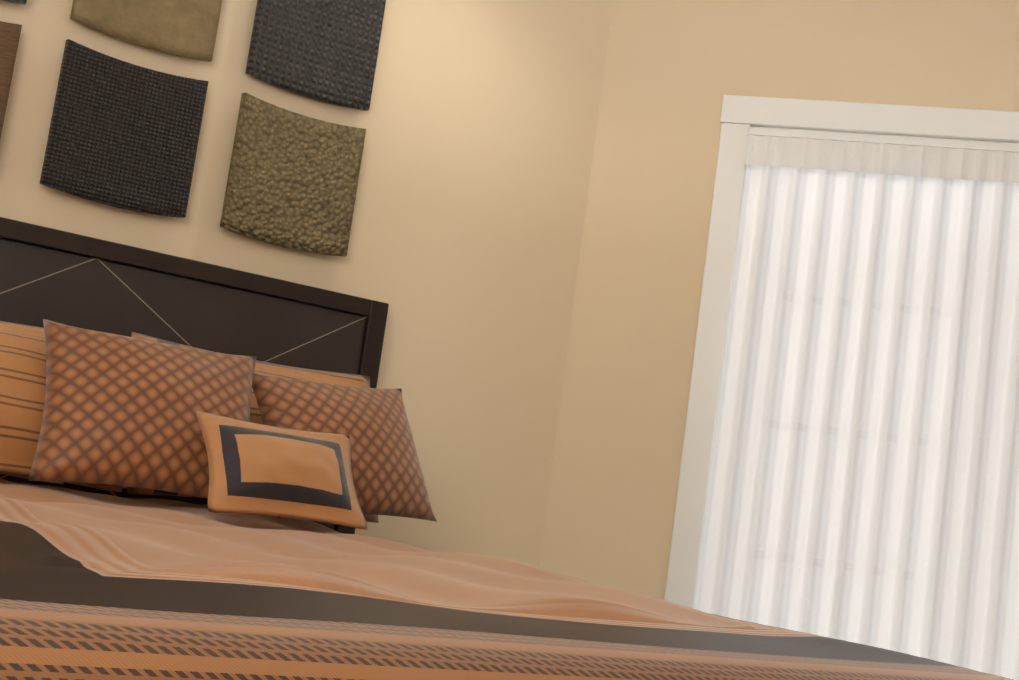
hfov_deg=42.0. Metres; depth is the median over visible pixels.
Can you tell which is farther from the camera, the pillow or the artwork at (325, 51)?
the artwork at (325, 51)
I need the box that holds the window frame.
[664,95,1018,608]
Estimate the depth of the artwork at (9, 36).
3.40 m
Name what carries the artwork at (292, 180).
attached to the wall at (478, 120)
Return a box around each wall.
[0,0,612,566]
[539,0,1018,604]
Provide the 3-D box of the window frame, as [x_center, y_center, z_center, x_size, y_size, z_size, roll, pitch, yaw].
[1.513,0.352,4.139,1.922,2.146,0.190,6,-7,14]
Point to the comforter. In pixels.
(94, 586)
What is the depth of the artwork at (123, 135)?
3.57 m
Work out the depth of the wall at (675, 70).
4.38 m
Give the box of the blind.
[694,127,1018,679]
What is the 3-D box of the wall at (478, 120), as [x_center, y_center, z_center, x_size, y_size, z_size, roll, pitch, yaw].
[-1.651,-0.489,3.303,4.730,2.740,0.150,12,-8,-33]
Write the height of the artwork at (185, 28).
0.403 m
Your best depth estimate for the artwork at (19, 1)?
3.43 m
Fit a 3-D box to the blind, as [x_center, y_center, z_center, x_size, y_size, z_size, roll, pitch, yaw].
[1.172,0.346,4.095,1.084,1.983,0.085,6,-7,14]
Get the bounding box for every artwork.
[0,21,21,138]
[1,0,26,4]
[40,39,208,217]
[70,0,221,61]
[220,92,365,256]
[245,0,385,110]
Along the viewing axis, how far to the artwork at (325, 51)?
3.90 m
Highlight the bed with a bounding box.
[0,217,1013,679]
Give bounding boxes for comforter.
[0,461,1013,679]
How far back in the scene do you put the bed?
2.55 m

